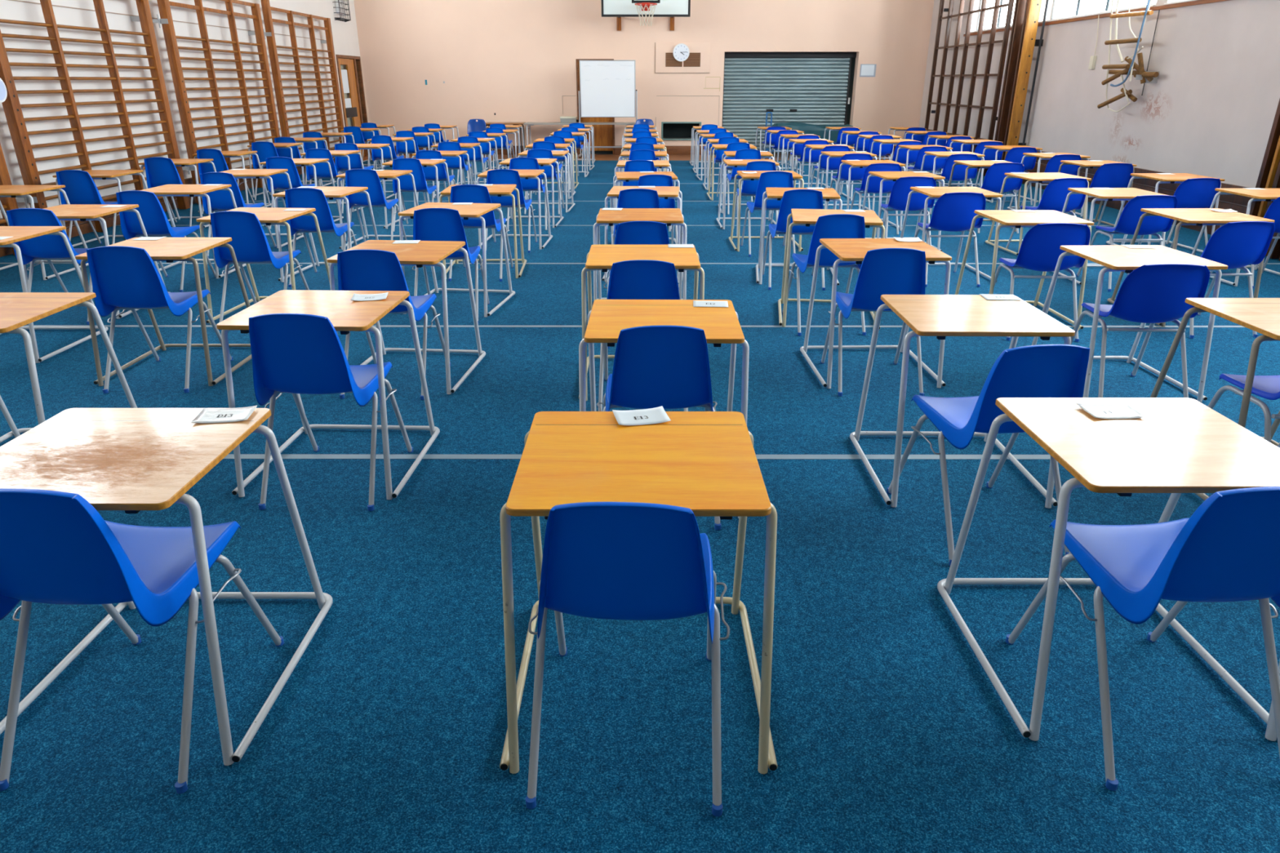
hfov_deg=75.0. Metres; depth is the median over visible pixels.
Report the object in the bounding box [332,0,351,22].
wire cage
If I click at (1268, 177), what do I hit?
climbing frame
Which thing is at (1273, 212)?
chair
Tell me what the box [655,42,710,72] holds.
wall panel
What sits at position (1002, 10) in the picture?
window
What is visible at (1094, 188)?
card
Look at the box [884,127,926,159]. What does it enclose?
desk
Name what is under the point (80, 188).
chair
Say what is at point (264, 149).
chair
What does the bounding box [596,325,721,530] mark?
chair
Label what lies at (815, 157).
chair
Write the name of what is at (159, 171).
chair
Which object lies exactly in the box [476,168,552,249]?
desk
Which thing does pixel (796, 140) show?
desk
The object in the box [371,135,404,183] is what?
chair
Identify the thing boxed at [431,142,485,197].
desk
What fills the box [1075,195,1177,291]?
chair
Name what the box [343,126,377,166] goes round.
chair
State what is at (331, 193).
desk
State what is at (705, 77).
trim
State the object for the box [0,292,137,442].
desk
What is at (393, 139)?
desk
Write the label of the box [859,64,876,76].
notice
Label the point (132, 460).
desk
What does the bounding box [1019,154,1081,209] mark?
chair
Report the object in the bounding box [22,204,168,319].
desk
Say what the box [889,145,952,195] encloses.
desk
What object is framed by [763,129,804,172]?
desk
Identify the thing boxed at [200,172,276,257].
chair
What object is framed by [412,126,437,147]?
chair
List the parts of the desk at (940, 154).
leg, leg, leg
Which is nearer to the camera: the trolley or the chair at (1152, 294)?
the chair at (1152, 294)
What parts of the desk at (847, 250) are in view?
leg, leg, floor rail, leg, leg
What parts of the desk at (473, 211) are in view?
leg, leg, floor rail, leg, leg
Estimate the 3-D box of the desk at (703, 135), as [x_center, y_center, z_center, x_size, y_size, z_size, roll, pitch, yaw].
[1.385,-4.820,14.904,0.703,0.742,0.750,-1,23,-2]
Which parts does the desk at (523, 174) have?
leg, floor rail, leg, leg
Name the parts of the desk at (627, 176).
leg, leg, leg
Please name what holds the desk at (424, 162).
on the floor at (890, 734)
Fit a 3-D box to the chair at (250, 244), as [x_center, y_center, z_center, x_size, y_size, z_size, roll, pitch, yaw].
[-2.731,-1.168,6.001,0.505,0.819,0.605,1,23,2]
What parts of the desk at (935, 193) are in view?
leg, leg, floor rail, leg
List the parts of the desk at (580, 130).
floor rail, leg, leg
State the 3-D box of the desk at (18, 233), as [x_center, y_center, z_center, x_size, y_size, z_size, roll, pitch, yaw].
[-4.069,-0.877,5.393,0.703,0.742,0.750,0,23,0]
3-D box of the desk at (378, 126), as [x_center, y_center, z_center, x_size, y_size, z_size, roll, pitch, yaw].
[-5.612,-6.077,17.934,0.703,0.742,0.750,0,23,0]
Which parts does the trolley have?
handle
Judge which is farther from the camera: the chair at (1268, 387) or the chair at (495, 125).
the chair at (495, 125)
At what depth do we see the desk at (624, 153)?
10.90 m
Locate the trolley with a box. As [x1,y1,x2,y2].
[762,111,775,157]
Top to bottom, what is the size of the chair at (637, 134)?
0.819 m
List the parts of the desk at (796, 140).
leg, leg, floor rail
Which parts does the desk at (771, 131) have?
leg, leg, floor rail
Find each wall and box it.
[0,0,368,227]
[353,0,933,152]
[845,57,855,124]
[919,0,1279,206]
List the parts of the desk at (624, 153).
leg, leg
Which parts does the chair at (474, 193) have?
leg, leg, leg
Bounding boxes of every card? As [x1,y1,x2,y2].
[0,236,11,239]
[100,204,127,207]
[133,236,165,239]
[191,405,257,423]
[284,208,306,210]
[297,186,316,187]
[350,292,388,301]
[392,240,420,243]
[452,202,472,204]
[601,208,622,209]
[612,405,671,425]
[638,186,655,187]
[667,244,693,247]
[693,300,728,306]
[742,171,757,173]
[806,187,825,189]
[843,209,864,211]
[893,236,922,241]
[915,186,933,187]
[979,293,1021,300]
[1010,172,1028,173]
[1011,209,1036,212]
[1076,402,1146,418]
[1093,187,1114,189]
[1121,244,1154,248]
[1156,173,1175,174]
[1208,208,1236,212]
[1243,187,1264,189]
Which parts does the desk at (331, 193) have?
leg, floor rail, leg, leg, leg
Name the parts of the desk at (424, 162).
leg, floor rail, leg, leg, leg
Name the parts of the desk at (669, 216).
leg, leg, leg, leg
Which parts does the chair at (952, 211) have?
leg, leg, leg, leg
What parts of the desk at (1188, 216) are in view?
leg, floor rail, leg, leg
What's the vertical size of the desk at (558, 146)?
0.742 m
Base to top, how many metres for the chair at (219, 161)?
0.819 m
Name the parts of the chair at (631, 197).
leg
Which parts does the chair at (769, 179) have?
leg, leg, leg, leg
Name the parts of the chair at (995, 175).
leg, leg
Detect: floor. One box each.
[0,160,1279,852]
[361,153,893,160]
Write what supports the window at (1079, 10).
in the wall at (1211, 109)
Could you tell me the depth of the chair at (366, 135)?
17.49 m
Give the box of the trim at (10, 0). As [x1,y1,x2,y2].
[9,0,323,39]
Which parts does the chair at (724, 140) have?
leg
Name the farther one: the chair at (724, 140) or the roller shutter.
the roller shutter
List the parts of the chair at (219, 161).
leg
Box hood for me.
[724,52,856,57]
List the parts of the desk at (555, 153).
floor rail, leg, leg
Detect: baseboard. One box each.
[0,146,335,257]
[394,146,895,154]
[946,134,1252,234]
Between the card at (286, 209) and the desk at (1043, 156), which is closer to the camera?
the card at (286, 209)
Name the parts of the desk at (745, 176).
leg, leg, floor rail, leg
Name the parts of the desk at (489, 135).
leg, leg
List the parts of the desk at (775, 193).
leg, leg, floor rail, leg, leg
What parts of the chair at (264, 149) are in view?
leg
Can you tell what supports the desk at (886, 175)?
on the floor at (890, 734)
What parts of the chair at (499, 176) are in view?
leg, leg, leg, leg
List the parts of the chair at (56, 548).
leg, leg, leg, leg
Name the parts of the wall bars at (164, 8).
post, rail, post, rail, post, post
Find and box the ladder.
[1097,0,1159,112]
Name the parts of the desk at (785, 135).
leg, leg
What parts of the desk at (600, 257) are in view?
leg, leg, floor rail, leg, leg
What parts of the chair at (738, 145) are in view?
leg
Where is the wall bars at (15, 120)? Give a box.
[0,0,190,231]
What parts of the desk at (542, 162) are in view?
leg, leg, floor rail, leg, leg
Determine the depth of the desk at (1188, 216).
5.90 m
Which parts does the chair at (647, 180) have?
leg, leg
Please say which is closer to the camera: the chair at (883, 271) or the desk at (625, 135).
the chair at (883, 271)
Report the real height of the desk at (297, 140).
0.742 m
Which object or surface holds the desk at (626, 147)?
on the floor at (890, 734)
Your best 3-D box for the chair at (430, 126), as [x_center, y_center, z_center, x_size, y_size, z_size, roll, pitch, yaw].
[-4.247,-5.928,17.481,0.488,0.819,0.599,1,23,2]
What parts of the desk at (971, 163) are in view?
leg, leg, floor rail, leg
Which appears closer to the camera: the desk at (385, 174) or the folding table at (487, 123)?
the desk at (385, 174)
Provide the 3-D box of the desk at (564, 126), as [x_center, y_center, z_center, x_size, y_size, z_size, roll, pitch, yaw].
[-1.327,-6.074,17.929,0.703,0.742,0.750,0,23,0]
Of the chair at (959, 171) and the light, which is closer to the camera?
the chair at (959, 171)
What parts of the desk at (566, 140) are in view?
floor rail, leg, leg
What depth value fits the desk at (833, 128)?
16.94 m
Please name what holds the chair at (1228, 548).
on the floor at (890, 734)
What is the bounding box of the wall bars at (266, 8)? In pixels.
[260,0,344,155]
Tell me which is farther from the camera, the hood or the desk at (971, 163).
the hood
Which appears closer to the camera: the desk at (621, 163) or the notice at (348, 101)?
the desk at (621, 163)
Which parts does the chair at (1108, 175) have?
leg, leg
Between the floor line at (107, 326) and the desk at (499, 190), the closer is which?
the floor line at (107, 326)
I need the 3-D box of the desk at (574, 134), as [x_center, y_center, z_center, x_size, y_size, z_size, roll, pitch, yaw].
[-1.315,-5.024,15.395,0.703,0.742,0.750,0,23,0]
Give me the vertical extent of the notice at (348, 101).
0.320 m
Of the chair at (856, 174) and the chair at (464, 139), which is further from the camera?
the chair at (464, 139)
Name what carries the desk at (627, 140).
on the floor at (890, 734)
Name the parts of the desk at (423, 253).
leg, leg, floor rail, leg, leg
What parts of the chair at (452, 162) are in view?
leg, leg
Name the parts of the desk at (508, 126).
leg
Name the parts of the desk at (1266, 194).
leg, floor rail, leg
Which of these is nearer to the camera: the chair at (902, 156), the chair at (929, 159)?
the chair at (929, 159)
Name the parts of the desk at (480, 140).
floor rail, leg, leg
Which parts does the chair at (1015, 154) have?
leg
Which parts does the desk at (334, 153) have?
leg, floor rail, leg, leg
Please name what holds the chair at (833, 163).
on the floor at (890, 734)
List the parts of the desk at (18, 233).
leg, floor rail, leg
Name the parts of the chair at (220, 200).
leg, leg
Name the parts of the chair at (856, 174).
leg, leg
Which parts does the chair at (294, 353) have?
leg, leg, leg, leg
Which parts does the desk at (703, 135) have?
leg, leg, floor rail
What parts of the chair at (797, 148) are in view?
leg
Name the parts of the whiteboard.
cross rail, frame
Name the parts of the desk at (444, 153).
leg, leg, leg, leg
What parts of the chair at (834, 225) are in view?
leg, leg, leg, leg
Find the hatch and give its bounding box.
[661,121,701,140]
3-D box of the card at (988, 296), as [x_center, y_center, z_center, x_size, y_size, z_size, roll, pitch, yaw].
[1.589,-0.571,3.681,0.148,0.002,0.105,2,23,4]
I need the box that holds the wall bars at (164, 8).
[152,0,279,204]
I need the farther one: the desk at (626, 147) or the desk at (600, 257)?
the desk at (626, 147)
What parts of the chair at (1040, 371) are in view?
leg, leg, leg, leg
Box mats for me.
[770,121,853,150]
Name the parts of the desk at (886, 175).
leg, leg, floor rail, leg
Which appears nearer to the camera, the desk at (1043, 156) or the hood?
the desk at (1043, 156)
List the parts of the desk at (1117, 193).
leg, floor rail, leg, leg, leg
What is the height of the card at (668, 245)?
0.001 m
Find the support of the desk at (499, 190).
on the floor at (890, 734)
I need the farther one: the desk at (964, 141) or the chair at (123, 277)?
the desk at (964, 141)
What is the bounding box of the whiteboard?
[577,60,637,158]
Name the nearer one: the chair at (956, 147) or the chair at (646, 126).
the chair at (956, 147)
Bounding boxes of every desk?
[0,185,88,279]
[0,226,108,363]
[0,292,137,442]
[0,408,333,765]
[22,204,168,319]
[52,169,166,246]
[75,237,251,386]
[138,159,216,228]
[139,184,246,278]
[192,151,271,212]
[195,207,329,324]
[213,168,303,248]
[216,289,439,499]
[247,142,310,197]
[259,158,343,227]
[272,186,378,282]
[293,137,336,186]
[300,150,364,212]
[320,132,355,173]
[326,240,485,394]
[336,169,418,249]
[339,143,398,198]
[341,128,386,168]
[358,124,395,162]
[367,137,416,182]
[382,159,449,228]
[392,132,436,158]
[398,202,515,316]
[406,128,446,158]
[411,151,471,207]
[423,125,458,150]
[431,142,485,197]
[439,184,526,278]
[450,137,498,184]
[466,133,509,178]
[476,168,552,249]
[481,129,520,171]
[488,124,524,162]
[497,158,564,227]
[499,411,777,773]
[516,150,575,212]
[524,143,575,199]
[533,138,578,189]
[549,132,589,177]
[555,128,595,169]
[560,124,595,163]
[578,244,704,400]
[578,299,749,518]
[593,208,686,301]
[601,186,683,282]
[613,171,679,243]
[614,160,671,231]
[618,151,668,186]
[621,144,666,171]
[622,133,659,171]
[623,128,657,140]
[623,137,664,171]
[624,124,656,159]
[689,126,724,165]
[692,129,731,173]
[695,133,737,180]
[702,138,748,190]
[706,144,757,199]
[715,159,780,229]
[718,151,773,213]
[728,170,804,251]
[755,126,791,166]
[755,186,842,285]
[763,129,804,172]
[776,133,820,180]
[777,208,884,328]
[785,138,833,188]
[800,144,854,200]
[800,238,951,388]
[815,151,876,213]
[823,126,861,145]
[835,130,881,171]
[835,160,905,231]
[849,294,1075,508]
[855,134,902,182]
[862,171,945,251]
[870,138,917,171]
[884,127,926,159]
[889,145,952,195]
[900,186,1002,282]
[901,130,947,173]
[920,151,985,213]
[926,135,974,182]
[937,397,1279,741]
[941,139,1003,186]
[947,160,1023,231]
[955,209,1093,330]
[974,145,1042,202]
[985,172,1091,255]
[1007,152,1090,216]
[1031,244,1227,402]
[1051,187,1169,284]
[1057,160,1136,226]
[1106,173,1224,252]
[1106,208,1275,326]
[1150,297,1279,500]
[1191,188,1279,286]
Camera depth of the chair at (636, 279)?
4.15 m
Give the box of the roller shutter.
[721,52,856,153]
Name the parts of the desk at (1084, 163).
leg, leg, leg, floor rail, leg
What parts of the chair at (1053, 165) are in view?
leg, leg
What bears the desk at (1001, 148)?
on the floor at (890, 734)
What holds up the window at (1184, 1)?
in the wall at (1211, 109)
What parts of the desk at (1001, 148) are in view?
leg, leg, floor rail, leg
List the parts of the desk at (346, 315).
leg, leg, floor rail, leg, leg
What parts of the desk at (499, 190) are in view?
leg, leg, floor rail, leg, leg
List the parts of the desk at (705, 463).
leg, leg, floor rail, leg, leg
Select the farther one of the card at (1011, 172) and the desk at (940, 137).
the desk at (940, 137)
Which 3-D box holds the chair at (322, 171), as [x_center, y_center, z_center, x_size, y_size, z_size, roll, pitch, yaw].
[-4.158,-3.307,11.158,0.488,0.819,0.599,0,23,0]
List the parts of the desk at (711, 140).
leg, leg, floor rail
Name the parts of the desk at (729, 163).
leg, leg, floor rail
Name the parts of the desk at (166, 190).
leg, floor rail, leg, leg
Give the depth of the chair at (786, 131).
15.57 m
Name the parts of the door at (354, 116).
push plate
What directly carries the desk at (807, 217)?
on the floor at (890, 734)
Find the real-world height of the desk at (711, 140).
0.742 m
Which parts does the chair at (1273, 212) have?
leg, leg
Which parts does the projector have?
lid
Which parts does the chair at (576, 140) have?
leg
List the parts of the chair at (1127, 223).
leg, leg, leg, leg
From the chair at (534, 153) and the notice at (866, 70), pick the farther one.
the notice at (866, 70)
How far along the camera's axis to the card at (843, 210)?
6.11 m
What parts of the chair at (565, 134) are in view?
leg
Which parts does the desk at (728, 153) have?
leg, leg, floor rail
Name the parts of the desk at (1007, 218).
leg, leg, leg, floor rail, leg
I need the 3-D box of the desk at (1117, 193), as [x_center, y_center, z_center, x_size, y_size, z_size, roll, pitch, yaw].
[4.115,-1.690,7.353,0.703,0.742,0.750,0,23,0]
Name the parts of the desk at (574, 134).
leg, leg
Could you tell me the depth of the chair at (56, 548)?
1.97 m
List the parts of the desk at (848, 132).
leg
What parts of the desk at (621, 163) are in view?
leg, leg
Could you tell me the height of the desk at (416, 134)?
0.742 m
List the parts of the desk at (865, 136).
leg, leg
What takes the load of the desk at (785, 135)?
on the floor at (890, 734)
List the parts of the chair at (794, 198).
leg, leg, leg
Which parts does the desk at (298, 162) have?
leg, floor rail, leg, leg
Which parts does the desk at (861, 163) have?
leg, leg, leg, floor rail, leg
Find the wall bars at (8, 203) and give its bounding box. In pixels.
[0,143,18,255]
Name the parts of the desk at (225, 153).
floor rail, leg, leg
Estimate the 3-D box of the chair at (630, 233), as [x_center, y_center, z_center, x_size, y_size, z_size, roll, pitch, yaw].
[0.009,-1.004,5.605,0.505,0.819,0.605,0,23,-1]
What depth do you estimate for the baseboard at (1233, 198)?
10.46 m
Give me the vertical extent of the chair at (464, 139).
0.819 m
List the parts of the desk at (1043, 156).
leg, leg, floor rail, leg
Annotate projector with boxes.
[560,115,577,123]
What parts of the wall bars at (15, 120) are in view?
post, post, post, post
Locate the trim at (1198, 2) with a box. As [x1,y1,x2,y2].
[963,0,1228,36]
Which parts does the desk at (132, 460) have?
leg, floor rail, leg, leg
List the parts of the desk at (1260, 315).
leg, floor rail, leg, leg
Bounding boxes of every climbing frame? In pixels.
[924,0,1014,175]
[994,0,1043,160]
[1249,98,1279,260]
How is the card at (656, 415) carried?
on the desk at (705, 463)
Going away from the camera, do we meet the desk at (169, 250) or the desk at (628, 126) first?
the desk at (169, 250)
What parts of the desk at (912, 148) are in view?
leg, leg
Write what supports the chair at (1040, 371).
on the floor at (890, 734)
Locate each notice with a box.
[341,69,349,93]
[344,97,351,107]
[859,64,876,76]
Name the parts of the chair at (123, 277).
leg, leg, leg, leg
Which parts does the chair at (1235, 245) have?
leg, leg, leg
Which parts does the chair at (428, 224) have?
leg, leg, leg, leg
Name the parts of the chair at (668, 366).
leg, leg, leg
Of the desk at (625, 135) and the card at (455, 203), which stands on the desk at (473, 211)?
the card at (455, 203)
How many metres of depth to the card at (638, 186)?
7.52 m
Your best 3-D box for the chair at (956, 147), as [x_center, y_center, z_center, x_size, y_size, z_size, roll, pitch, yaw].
[5.283,-4.519,14.129,0.472,0.782,0.601,0,23,-1]
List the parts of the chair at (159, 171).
leg, leg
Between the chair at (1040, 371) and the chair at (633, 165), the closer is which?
the chair at (1040, 371)
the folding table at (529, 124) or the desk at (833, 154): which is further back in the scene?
the folding table at (529, 124)
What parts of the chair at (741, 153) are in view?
leg, leg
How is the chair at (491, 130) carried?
on the floor at (890, 734)
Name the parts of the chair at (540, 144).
leg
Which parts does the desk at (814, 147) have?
leg, leg, leg, leg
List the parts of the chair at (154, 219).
leg, leg, leg, leg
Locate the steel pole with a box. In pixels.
[1022,0,1048,145]
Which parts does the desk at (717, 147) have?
leg, leg, floor rail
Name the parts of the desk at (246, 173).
leg, floor rail, leg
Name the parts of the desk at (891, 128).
leg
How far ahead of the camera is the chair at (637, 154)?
10.66 m
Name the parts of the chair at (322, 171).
leg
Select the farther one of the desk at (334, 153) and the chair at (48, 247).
the desk at (334, 153)
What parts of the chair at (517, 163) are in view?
leg, leg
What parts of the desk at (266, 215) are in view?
leg, floor rail, leg, leg, leg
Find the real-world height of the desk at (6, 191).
0.742 m
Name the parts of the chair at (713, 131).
leg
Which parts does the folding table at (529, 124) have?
leg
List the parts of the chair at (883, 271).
leg, leg, leg, leg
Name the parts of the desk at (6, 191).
leg, leg, floor rail, leg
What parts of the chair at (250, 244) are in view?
leg, leg, leg, leg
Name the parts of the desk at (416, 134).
leg, leg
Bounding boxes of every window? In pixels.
[964,0,1012,34]
[1038,0,1156,23]
[1164,0,1197,4]
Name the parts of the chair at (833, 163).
leg, leg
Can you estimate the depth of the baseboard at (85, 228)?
10.06 m
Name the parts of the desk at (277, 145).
leg, floor rail, leg, leg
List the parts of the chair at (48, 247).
leg, leg, leg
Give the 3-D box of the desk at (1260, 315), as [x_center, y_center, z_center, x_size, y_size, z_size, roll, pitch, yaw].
[2.696,-0.126,3.581,0.703,0.742,0.750,0,23,0]
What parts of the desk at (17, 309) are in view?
leg, floor rail, leg, leg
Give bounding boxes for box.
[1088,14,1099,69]
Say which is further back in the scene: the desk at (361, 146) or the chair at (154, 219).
the desk at (361, 146)
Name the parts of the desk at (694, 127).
leg, leg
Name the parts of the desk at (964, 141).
leg, floor rail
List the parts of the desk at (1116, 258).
leg, leg, leg, floor rail, leg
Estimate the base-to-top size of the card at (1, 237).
0.001 m
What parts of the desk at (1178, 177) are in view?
leg, floor rail, leg, leg, leg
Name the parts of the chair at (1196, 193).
leg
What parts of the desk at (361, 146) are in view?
floor rail, leg, leg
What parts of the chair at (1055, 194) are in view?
leg, leg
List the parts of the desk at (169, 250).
leg, leg, floor rail, leg, leg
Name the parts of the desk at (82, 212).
leg, leg, floor rail, leg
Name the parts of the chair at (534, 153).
leg, leg, leg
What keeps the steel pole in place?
on the floor at (890, 734)
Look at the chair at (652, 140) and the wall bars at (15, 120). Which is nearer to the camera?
the wall bars at (15, 120)
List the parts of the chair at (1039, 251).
leg, leg, leg, leg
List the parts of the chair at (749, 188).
leg, leg, leg, leg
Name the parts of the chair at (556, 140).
leg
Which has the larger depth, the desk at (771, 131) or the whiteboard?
the whiteboard
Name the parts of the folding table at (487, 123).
leg, leg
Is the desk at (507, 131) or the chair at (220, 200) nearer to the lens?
the chair at (220, 200)
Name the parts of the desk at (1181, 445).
leg, leg, floor rail, leg, leg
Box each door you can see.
[335,54,371,156]
[575,58,614,154]
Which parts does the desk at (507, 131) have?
leg, leg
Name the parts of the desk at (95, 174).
leg, leg, floor rail, leg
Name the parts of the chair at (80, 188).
leg, leg, leg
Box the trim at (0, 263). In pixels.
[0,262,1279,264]
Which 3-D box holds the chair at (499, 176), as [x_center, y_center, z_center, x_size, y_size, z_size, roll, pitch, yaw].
[-1.347,-2.264,8.645,0.490,0.819,0.605,0,23,1]
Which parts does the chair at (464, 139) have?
leg, leg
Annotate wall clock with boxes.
[672,43,689,61]
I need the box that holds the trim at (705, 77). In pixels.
[703,76,720,91]
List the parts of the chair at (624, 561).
leg, leg, leg, leg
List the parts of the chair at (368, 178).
leg, leg, leg, leg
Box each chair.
[0,488,284,794]
[6,208,93,324]
[55,169,139,244]
[86,245,233,393]
[115,190,216,292]
[143,157,208,226]
[196,148,254,213]
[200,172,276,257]
[210,210,309,329]
[248,313,413,511]
[251,141,285,199]
[266,156,317,229]
[274,137,319,188]
[284,187,357,287]
[302,131,333,180]
[305,148,355,213]
[334,142,373,173]
[337,248,450,399]
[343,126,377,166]
[345,168,406,249]
[360,122,379,161]
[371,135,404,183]
[392,158,436,231]
[395,130,425,155]
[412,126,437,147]
[412,208,489,324]
[415,150,457,203]
[424,123,448,150]
[437,142,474,193]
[448,184,513,281]
[457,136,489,184]
[466,119,486,134]
[468,131,497,177]
[484,127,511,171]
[485,168,537,253]
[488,123,514,163]
[506,157,551,230]
[524,149,564,214]
[525,502,729,816]
[530,141,565,199]
[542,136,570,189]
[553,130,578,175]
[559,127,584,171]
[566,123,589,164]
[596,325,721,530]
[598,259,688,411]
[604,221,679,348]
[611,188,659,244]
[622,160,654,186]
[628,131,651,159]
[628,149,657,171]
[629,127,649,151]
[630,142,657,171]
[633,124,649,128]
[635,119,653,124]
[635,137,660,171]
[637,174,677,244]
[695,124,719,166]
[702,128,728,174]
[706,132,733,177]
[710,137,742,189]
[716,142,752,201]
[725,149,760,214]
[733,160,778,236]
[740,171,795,256]
[760,126,786,164]
[762,189,825,290]
[770,129,798,173]
[782,213,866,336]
[786,135,819,182]
[795,139,828,187]
[809,145,849,195]
[820,248,925,396]
[826,153,872,209]
[833,127,859,146]
[849,131,879,157]
[849,163,902,234]
[866,135,893,159]
[875,176,936,245]
[886,344,1089,565]
[891,141,922,171]
[901,127,925,168]
[907,146,947,182]
[914,191,986,287]
[922,131,946,146]
[932,136,971,182]
[937,153,978,186]
[956,141,1003,186]
[977,162,1024,233]
[988,222,1090,342]
[1004,146,1036,204]
[1005,177,1088,248]
[1005,486,1279,791]
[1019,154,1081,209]
[1065,163,1133,226]
[1070,263,1209,397]
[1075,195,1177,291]
[1129,177,1220,248]
[1189,221,1275,338]
[1207,373,1279,448]
[1208,196,1279,288]
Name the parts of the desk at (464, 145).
leg, leg, leg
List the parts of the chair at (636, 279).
leg, leg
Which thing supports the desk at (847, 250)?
on the floor at (890, 734)
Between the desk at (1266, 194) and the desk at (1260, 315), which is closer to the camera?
the desk at (1260, 315)
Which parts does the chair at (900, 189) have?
leg, leg, leg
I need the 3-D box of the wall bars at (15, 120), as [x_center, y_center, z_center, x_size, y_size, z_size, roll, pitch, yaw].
[-6.299,-4.555,9.223,0.230,4.588,2.970,0,23,0]
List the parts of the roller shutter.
guide rail, guide rail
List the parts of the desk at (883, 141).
leg, leg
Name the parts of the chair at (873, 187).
leg, leg, leg, leg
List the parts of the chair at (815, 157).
leg, leg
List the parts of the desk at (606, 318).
leg, leg, leg, leg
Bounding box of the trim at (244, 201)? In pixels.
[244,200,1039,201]
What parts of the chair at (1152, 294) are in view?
leg, leg, leg, leg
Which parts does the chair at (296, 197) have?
leg, leg, leg, leg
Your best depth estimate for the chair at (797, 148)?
14.17 m
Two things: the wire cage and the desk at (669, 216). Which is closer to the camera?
the desk at (669, 216)
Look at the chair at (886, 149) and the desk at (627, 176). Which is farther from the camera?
the chair at (886, 149)
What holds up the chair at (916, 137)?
on the floor at (890, 734)
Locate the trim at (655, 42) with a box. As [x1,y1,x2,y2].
[562,42,719,122]
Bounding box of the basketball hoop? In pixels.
[601,0,690,31]
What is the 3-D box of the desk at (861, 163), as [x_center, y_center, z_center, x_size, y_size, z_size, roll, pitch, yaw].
[2.726,-2.769,9.957,0.703,0.742,0.750,0,23,-1]
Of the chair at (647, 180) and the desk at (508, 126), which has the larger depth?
the desk at (508, 126)
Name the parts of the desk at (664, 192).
leg, leg, leg, leg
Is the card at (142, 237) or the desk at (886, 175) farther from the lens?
the desk at (886, 175)
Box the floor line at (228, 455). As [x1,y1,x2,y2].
[223,453,1050,459]
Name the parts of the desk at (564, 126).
leg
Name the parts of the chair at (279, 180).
leg, leg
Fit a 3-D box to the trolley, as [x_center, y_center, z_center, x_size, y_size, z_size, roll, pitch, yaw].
[3.872,-6.712,19.165,2.076,0.980,0.600,0,23,0]
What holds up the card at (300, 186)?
on the desk at (331, 193)
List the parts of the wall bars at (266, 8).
post, post, rail, rail, post, post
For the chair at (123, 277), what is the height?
0.819 m
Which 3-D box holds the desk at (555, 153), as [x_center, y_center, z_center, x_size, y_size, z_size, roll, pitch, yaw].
[-1.279,-3.341,11.336,0.703,0.742,0.750,1,23,2]
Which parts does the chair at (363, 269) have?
leg, leg, leg, leg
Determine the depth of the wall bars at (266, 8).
15.36 m
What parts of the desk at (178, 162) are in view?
leg, leg, floor rail, leg, leg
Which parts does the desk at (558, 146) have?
floor rail, leg, leg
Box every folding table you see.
[485,121,525,156]
[524,122,635,150]
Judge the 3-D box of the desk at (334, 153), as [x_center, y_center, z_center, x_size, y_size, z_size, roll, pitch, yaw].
[-4.146,-3.357,11.374,0.703,0.742,0.750,1,23,2]
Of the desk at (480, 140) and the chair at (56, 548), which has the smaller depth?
the chair at (56, 548)
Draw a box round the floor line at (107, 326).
[22,324,1244,327]
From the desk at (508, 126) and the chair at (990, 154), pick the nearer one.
the chair at (990, 154)
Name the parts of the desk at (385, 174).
leg, leg, floor rail, leg, leg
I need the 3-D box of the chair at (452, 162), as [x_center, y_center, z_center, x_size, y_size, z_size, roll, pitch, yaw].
[-2.732,-3.802,12.353,0.488,0.819,0.599,0,23,0]
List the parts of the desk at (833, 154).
leg, leg, floor rail, leg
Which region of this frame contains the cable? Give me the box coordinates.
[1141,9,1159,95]
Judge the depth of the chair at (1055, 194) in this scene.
7.96 m
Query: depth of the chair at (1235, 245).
5.54 m
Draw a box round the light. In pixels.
[334,0,345,15]
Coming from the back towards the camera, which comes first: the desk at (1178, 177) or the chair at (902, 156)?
the chair at (902, 156)
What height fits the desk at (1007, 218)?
0.742 m
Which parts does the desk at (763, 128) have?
leg, leg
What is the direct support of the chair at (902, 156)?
on the floor at (890, 734)
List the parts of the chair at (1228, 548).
leg, leg, leg, leg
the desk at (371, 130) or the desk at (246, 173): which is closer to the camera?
the desk at (246, 173)
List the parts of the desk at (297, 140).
leg, floor rail, leg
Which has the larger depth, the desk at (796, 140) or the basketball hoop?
the basketball hoop
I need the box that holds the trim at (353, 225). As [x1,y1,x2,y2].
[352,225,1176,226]
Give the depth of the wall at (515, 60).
19.03 m
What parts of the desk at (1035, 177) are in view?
leg, floor rail, leg, leg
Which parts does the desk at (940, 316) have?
leg, leg, floor rail, leg, leg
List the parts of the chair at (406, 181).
leg, leg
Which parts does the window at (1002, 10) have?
sill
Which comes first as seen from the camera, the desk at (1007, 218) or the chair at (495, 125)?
the desk at (1007, 218)
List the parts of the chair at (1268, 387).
leg, leg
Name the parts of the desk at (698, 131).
leg, leg, floor rail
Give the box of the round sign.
[0,78,7,102]
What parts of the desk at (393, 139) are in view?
leg, leg, leg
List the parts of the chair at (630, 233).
leg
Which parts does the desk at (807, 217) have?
leg, leg, floor rail, leg, leg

